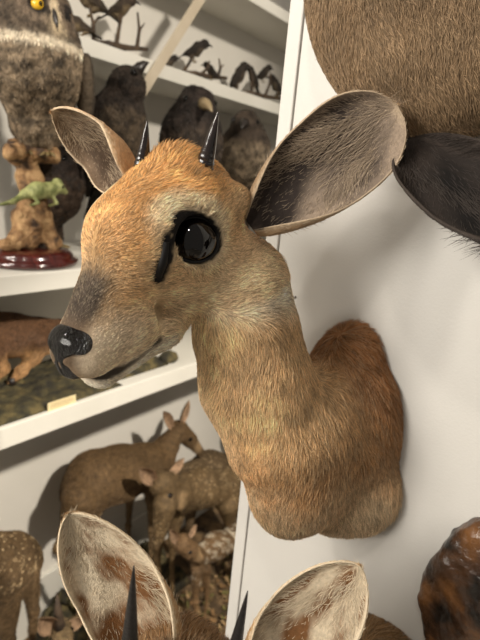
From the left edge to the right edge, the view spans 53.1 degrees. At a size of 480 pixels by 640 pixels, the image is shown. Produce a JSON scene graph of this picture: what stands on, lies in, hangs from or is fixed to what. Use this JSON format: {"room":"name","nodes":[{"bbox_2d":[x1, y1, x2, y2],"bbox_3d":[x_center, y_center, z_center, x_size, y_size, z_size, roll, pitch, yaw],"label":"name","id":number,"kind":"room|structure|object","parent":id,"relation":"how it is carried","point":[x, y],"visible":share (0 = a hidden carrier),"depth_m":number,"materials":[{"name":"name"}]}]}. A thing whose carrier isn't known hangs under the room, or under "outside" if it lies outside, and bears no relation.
{"room":"museum","nodes":[
{"label":"museum","id":0,"kind":"room"},
{"bbox_2d":[24,507,236,639],"bbox_3d":[-0.059,1.291,2.186,0.980,0.012,2.300,17,19,35],"label":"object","id":1,"kind":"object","parent":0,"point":[210,520],"depth_m":2.35,"materials":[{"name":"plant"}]},
{"bbox_2d":[0,530,43,639],"bbox_3d":[-0.709,0.924,1.391,0.182,0.990,0.324,17,19,35],"label":"spotted fawn","id":2,"kind":"object","parent":1,"relation":"on","point":[21,555],"visible":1,"depth_m":1.33,"materials":[{"name":"brown fur"}]},
{"bbox_2d":[37,593,81,639],"bbox_3d":[-0.538,1.073,1.456,0.120,0.699,0.212,7,16,5],"label":"small antelope","id":3,"kind":"object","parent":1,"relation":"on","point":[58,627],"visible":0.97,"depth_m":1.34,"materials":[{"name":"brown fur"}]},
{"bbox_2d":[35,540,189,639],"bbox_3d":[-0.529,1.123,2.068,0.285,0.290,0.640,17,19,35],"label":"display base","id":4,"kind":"object","parent":1,"relation":"on","point":[181,580],"visible":0.12,"depth_m":1.96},
{"bbox_2d":[51,401,204,558],"bbox_3d":[-0.433,0.709,1.943,0.239,0.713,0.778,17,19,35],"label":"standing doe","id":5,"kind":"object","parent":4,"relation":"on","point":[96,480],"visible":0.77,"depth_m":1.75,"materials":[{"name":"brown fur"}]},
{"bbox_2d":[170,523,236,621],"bbox_3d":[-0.086,0.969,1.925,0.133,0.726,0.647,15,18,30],"label":"spotted fawn","id":6,"kind":"object","parent":1,"relation":"on","point":[214,546],"visible":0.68,"depth_m":1.81,"materials":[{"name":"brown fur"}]},
{"bbox_2d":[176,555,231,635],"bbox_3d":[-0.121,1.347,1.860,0.668,0.049,1.732,17,19,35],"label":"leaf litter","id":7,"kind":"object","parent":1,"relation":"on","point":[180,599],"visible":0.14,"depth_m":2.17,"materials":[{"name":"brown plant"}]},
{"bbox_2d":[139,458,240,595],"bbox_3d":[-0.154,0.845,2.060,0.195,0.877,0.808,17,19,35],"label":"spotted fawn","id":8,"kind":"object","parent":7,"relation":"on","point":[198,488],"visible":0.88,"depth_m":1.86,"materials":[{"name":"brown fur"}]},
{"bbox_2d":[177,449,236,574],"bbox_3d":[-0.060,0.852,2.446,0.170,0.673,0.720,18,20,38],"label":"spotted fawn","id":9,"kind":"object","parent":1,"relation":"on","point":[213,459],"visible":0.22,"depth_m":2.21,"materials":[{"name":"brown fur"}]},
{"bbox_2d":[0,0,290,573],"bbox_3d":[-0.613,-0.506,1.665,0.100,3.640,6.400,17,19,35],"label":"wall","id":10,"kind":"structure","parent":0,"point":[32,471],"depth_m":1.88,"materials":[{"name":"white paint"}]},
{"bbox_2d":[0,327,196,449],"bbox_3d":[-0.156,0.085,2.074,0.430,0.057,4.200,17,19,35],"label":"wall shelf","id":11,"kind":"object","parent":10,"relation":"attached to","point":[135,387],"visible":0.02,"depth_m":1.45,"materials":[{"name":"white wood"}]},
{"bbox_2d":[0,359,121,425],"bbox_3d":[-0.652,0.193,1.358,0.315,0.035,0.550,17,19,35],"label":"display base","id":12,"kind":"object","parent":11,"relation":"on","point":[43,384],"visible":0.59,"depth_m":1.36,"materials":[{"name":"green plant"}]},
{"bbox_2d":[0,311,61,385],"bbox_3d":[-0.664,0.050,1.363,0.158,0.257,0.454,17,19,35],"label":"fox","id":13,"kind":"object","parent":12,"relation":"on","point":[25,337],"visible":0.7,"depth_m":1.36,"materials":[{"name":"brown fur"}]},
{"bbox_2d":[47,394,75,411],"bbox_3d":[-0.487,0.227,1.313,0.002,0.024,0.086,17,19,35],"label":"label card","id":14,"kind":"object","parent":11,"relation":"on","point":[63,402],"visible":1,"depth_m":1.31,"materials":[{"name":"beige paper"}]},
{"bbox_2d":[120,356,168,379],"bbox_3d":[-0.406,0.127,1.667,0.240,0.039,0.210,17,19,35],"label":"display base","id":15,"kind":"object","parent":11,"relation":"on","point":[153,363],"visible":0.1,"depth_m":1.63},
{"bbox_2d":[159,350,177,363],"bbox_3d":[-0.256,0.130,1.703,0.058,0.049,0.076,17,19,35],"label":"clump","id":16,"kind":"object","parent":11,"relation":"on","point":[169,357],"visible":0.94,"depth_m":1.68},
{"bbox_2d":[16,509,207,639],"bbox_3d":[-0.747,1.136,2.049,0.020,0.260,6.300,17,19,35],"label":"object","id":17,"kind":"structure","parent":10,"relation":"attached to","point":[51,583],"depth_m":1.98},
{"bbox_2d":[0,234,265,296],"bbox_3d":[-0.122,-0.284,1.970,0.430,0.047,4.200,17,19,35],"label":"wall shelf","id":18,"kind":"object","parent":10,"relation":"attached to","point":[12,282],"visible":0.02,"depth_m":1.17,"materials":[{"name":"white wood"}]},
{"bbox_2d":[0,244,77,270],"bbox_3d":[-0.552,-0.171,1.264,0.240,0.041,0.240,17,19,35],"label":"display base","id":19,"kind":"object","parent":18,"relation":"on","point":[42,258],"visible":0.77,"depth_m":1.18,"materials":[{"name":"brown wood"}]},
{"bbox_2d":[0,138,62,250],"bbox_3d":[-0.540,-0.309,1.215,0.102,0.285,0.169,17,19,35],"label":"driftwood perch","id":20,"kind":"object","parent":19,"relation":"on","point":[33,226],"visible":0.86,"depth_m":1.20,"materials":[{"name":"brown wood"}]},
{"bbox_2d":[0,178,67,206],"bbox_3d":[-0.507,-0.316,1.182,0.047,0.072,0.188,17,19,35],"label":"chameleon","id":21,"kind":"object","parent":20,"relation":"on","point":[36,190],"visible":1,"depth_m":1.18,"materials":[{"name":"green"}]},
{"bbox_2d":[0,0,94,176],"bbox_3d":[-0.482,-0.564,1.151,0.238,0.424,0.248,17,19,35],"label":"owl","id":22,"kind":"object","parent":20,"relation":"on","point":[44,65],"visible":0.84,"depth_m":1.07,"materials":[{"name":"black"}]},
{"bbox_2d":[41,145,85,248],"bbox_3d":[-0.544,-0.348,1.443,0.236,0.338,0.150,17,19,35],"label":"bird","id":23,"kind":"object","parent":18,"relation":"on","point":[67,170],"visible":0.38,"depth_m":1.39},
{"bbox_2d":[83,60,148,218],"bbox_3d":[-0.383,-0.534,1.462,0.209,0.472,0.161,17,19,35],"label":"bird","id":24,"kind":"object","parent":18,"relation":"on","point":[120,104],"visible":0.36,"depth_m":1.36},
{"bbox_3d":[-0.204,-0.293,1.704,0.120,0.099,0.120,17,19,35],"label":"block","id":25,"kind":"object","parent":18,"relation":"on","visible":0},
{"bbox_2d":[159,84,222,162],"bbox_3d":[-0.159,-0.510,1.614,0.269,0.498,0.216,17,19,35],"label":"bird","id":26,"kind":"object","parent":25,"relation":"on","point":[191,117],"visible":0.29,"depth_m":1.50},
{"bbox_3d":[-0.005,-0.355,1.953,0.120,0.119,0.120,17,19,35],"label":"block","id":27,"kind":"object","parent":18,"relation":"on","visible":0},
{"bbox_2d":[220,110,270,228],"bbox_3d":[0.006,-0.570,1.863,0.213,0.446,0.258,17,19,35],"label":"bird","id":28,"kind":"object","parent":27,"relation":"on","point":[246,144],"visible":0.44,"depth_m":1.76},
{"bbox_2d":[79,35,279,126],"bbox_3d":[-0.140,-0.875,1.860,0.250,0.043,4.200,17,19,35],"label":"wall shelf","id":29,"kind":"object","parent":10,"relation":"attached to","point":[170,82],"visible":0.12,"depth_m":1.65,"materials":[{"name":"white wood"}]},
{"bbox_2d":[88,6,147,50],"bbox_3d":[-0.382,-0.914,1.490,0.048,0.187,0.267,15,19,32],"label":"branch","id":30,"kind":"object","parent":29,"relation":"on","point":[116,44],"visible":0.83,"depth_m":1.50,"materials":[{"name":"wood"}]},
{"bbox_2d":[73,15,102,39],"bbox_3d":[-0.465,-0.860,1.409,0.121,0.059,0.032,-4,18,-30],"label":"songbird","id":31,"kind":"object","parent":30,"relation":"on","point":[80,25],"visible":0.63,"depth_m":1.40,"materials":[{"name":"black"}]},
{"bbox_2d":[79,0,119,22],"bbox_3d":[-0.438,-0.944,1.414,0.166,0.094,0.046,0,17,-19],"label":"songbird","id":32,"kind":"object","parent":30,"relation":"on","point":[97,6],"visible":0.98,"depth_m":1.41,"materials":[{"name":"black"}]},
{"bbox_2d":[98,0,140,21],"bbox_3d":[-0.374,-0.965,1.487,0.135,0.088,0.039,-2,17,-25],"label":"songbird","id":33,"kind":"object","parent":30,"relation":"on","point":[121,6],"visible":0.91,"depth_m":1.48,"materials":[{"name":"black"}]},
{"bbox_2d":[166,54,180,66],"bbox_3d":[-0.256,-0.898,1.679,0.102,0.058,0.027,7,16,5],"label":"songbird","id":34,"kind":"object","parent":29,"relation":"on","point":[174,58],"visible":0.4,"depth_m":1.67,"materials":[{"name":"black"}]},
{"bbox_2d":[144,0,204,96],"bbox_3d":[-0.203,-0.895,1.524,0.006,0.455,0.340,17,19,35],"label":"diagonal brace","id":35,"kind":"object","parent":29,"relation":"attached to","point":[157,67],"visible":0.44,"depth_m":1.51,"materials":[{"name":"beige wood"}]},
{"bbox_2d":[182,56,227,79],"bbox_3d":[-0.144,-0.946,1.806,0.048,0.120,0.317,16,19,33],"label":"branch","id":36,"kind":"object","parent":29,"relation":"on","point":[202,74],"visible":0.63,"depth_m":1.82,"materials":[{"name":"wood"}]},
{"bbox_2d":[178,39,212,62],"bbox_3d":[-0.168,-0.991,1.763,0.144,0.087,0.039,-3,18,-27],"label":"songbird","id":37,"kind":"object","parent":36,"relation":"on","point":[198,47],"visible":1,"depth_m":1.75,"materials":[{"name":"black"}]},
{"bbox_2d":[201,61,222,82],"bbox_3d":[-0.109,-0.962,1.862,0.099,0.074,0.028,10,16,18],"label":"songbird","id":38,"kind":"object","parent":36,"relation":"on","point":[211,70],"visible":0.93,"depth_m":1.85,"materials":[{"name":"black"}]},
{"bbox_2d":[229,61,251,89],"bbox_3d":[-0.004,-0.993,1.983,0.111,0.142,0.044,-3,18,-28],"label":"songbird","id":39,"kind":"object","parent":29,"relation":"on","point":[238,76],"visible":0.86,"depth_m":1.96,"materials":[{"name":"black"}]},
{"bbox_2d":[235,63,280,99],"bbox_3d":[0.086,-1.019,2.093,0.052,0.146,0.427,17,19,35],"label":"branch","id":40,"kind":"object","parent":29,"relation":"on","point":[265,96],"visible":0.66,"depth_m":2.12,"materials":[{"name":"wood"}]},
{"bbox_2d":[247,66,259,93],"bbox_3d":[0.054,-1.028,2.060,0.089,0.108,0.033,-5,19,-32],"label":"songbird","id":41,"kind":"object","parent":40,"relation":"on","point":[255,79],"visible":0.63,"depth_m":2.05,"materials":[{"name":"black"}]},
{"bbox_2d":[257,64,273,82],"bbox_3d":[0.103,-1.075,2.102,0.105,0.090,0.032,-6,19,-34],"label":"songbird","id":42,"kind":"object","parent":40,"relation":"on","point":[263,73],"visible":0.93,"depth_m":2.09,"materials":[{"name":"black"}]},
{"bbox_2d":[266,74,281,97],"bbox_3d":[0.165,-1.064,2.200,0.114,0.107,0.036,-2,17,-23],"label":"songbird","id":43,"kind":"object","parent":40,"relation":"on","point":[276,86],"visible":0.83,"depth_m":2.18,"materials":[{"name":"black"}]},
{"bbox_2d":[181,0,288,51],"bbox_3d":[-0.109,-1.208,1.766,0.250,0.040,4.200,17,19,35],"label":"wall shelf","id":44,"kind":"object","parent":10,"relation":"attached to","point":[264,20],"visible":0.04,"depth_m":1.94,"materials":[{"name":"white wood"}]},
{"bbox_3d":[0.835,1.766,1.002,4.200,0.100,6.400,17,19,35],"label":"floor","id":45,"kind":"structure","parent":0,"visible":0},
{"bbox_2d":[225,0,479,639],"bbox_3d":[0.718,0.203,0.144,1.738,3.340,0.036,17,19,35],"label":"partition panel","id":46,"kind":"object","parent":45,"relation":"on","point":[382,262],"visible":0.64,"depth_m":0.52,"materials":[{"name":"grey paint"}]},
{"bbox_2d":[47,88,406,540],"bbox_3d":[0.008,0.023,0.479,0.365,0.472,0.189,0,17,-19],"label":"mount","id":47,"kind":"object","parent":46,"relation":"attached to","point":[313,441],"visible":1,"depth_m":0.42,"materials":[{"name":"brown fur"}]},
{"bbox_2d":[56,507,409,639],"bbox_3d":[0.034,0.325,0.444,0.415,0.433,0.174,-8,21,-40],"label":"mount","id":48,"kind":"object","parent":46,"relation":"attached to","point":[117,591],"visible":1,"depth_m":0.37,"materials":[{"name":"brown fur"}]},
{"bbox_2d":[303,0,479,138],"bbox_3d":[0.112,-0.488,0.257,0.341,0.704,0.306,17,19,35],"label":"deer mount","id":49,"kind":"object","parent":46,"relation":"attached to","point":[429,50],"visible":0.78,"depth_m":0.40,"materials":[{"name":"brown fur"}]},
{"bbox_2d":[391,132,479,259],"bbox_3d":[0.299,0.015,0.361,0.393,0.307,0.236,17,19,35],"label":"animal ear","id":50,"kind":"object","parent":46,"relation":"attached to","point":[439,172],"visible":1,"depth_m":0.40,"materials":[{"name":"black fur"}]},
{"bbox_2d":[417,517,479,639],"bbox_3d":[0.284,0.307,0.467,0.216,0.228,0.035,17,19,35],"label":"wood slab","id":51,"kind":"object","parent":46,"relation":"attached to","point":[448,597],"visible":1,"depth_m":0.50,"materials":[{"name":"brown wood"}]}
]}

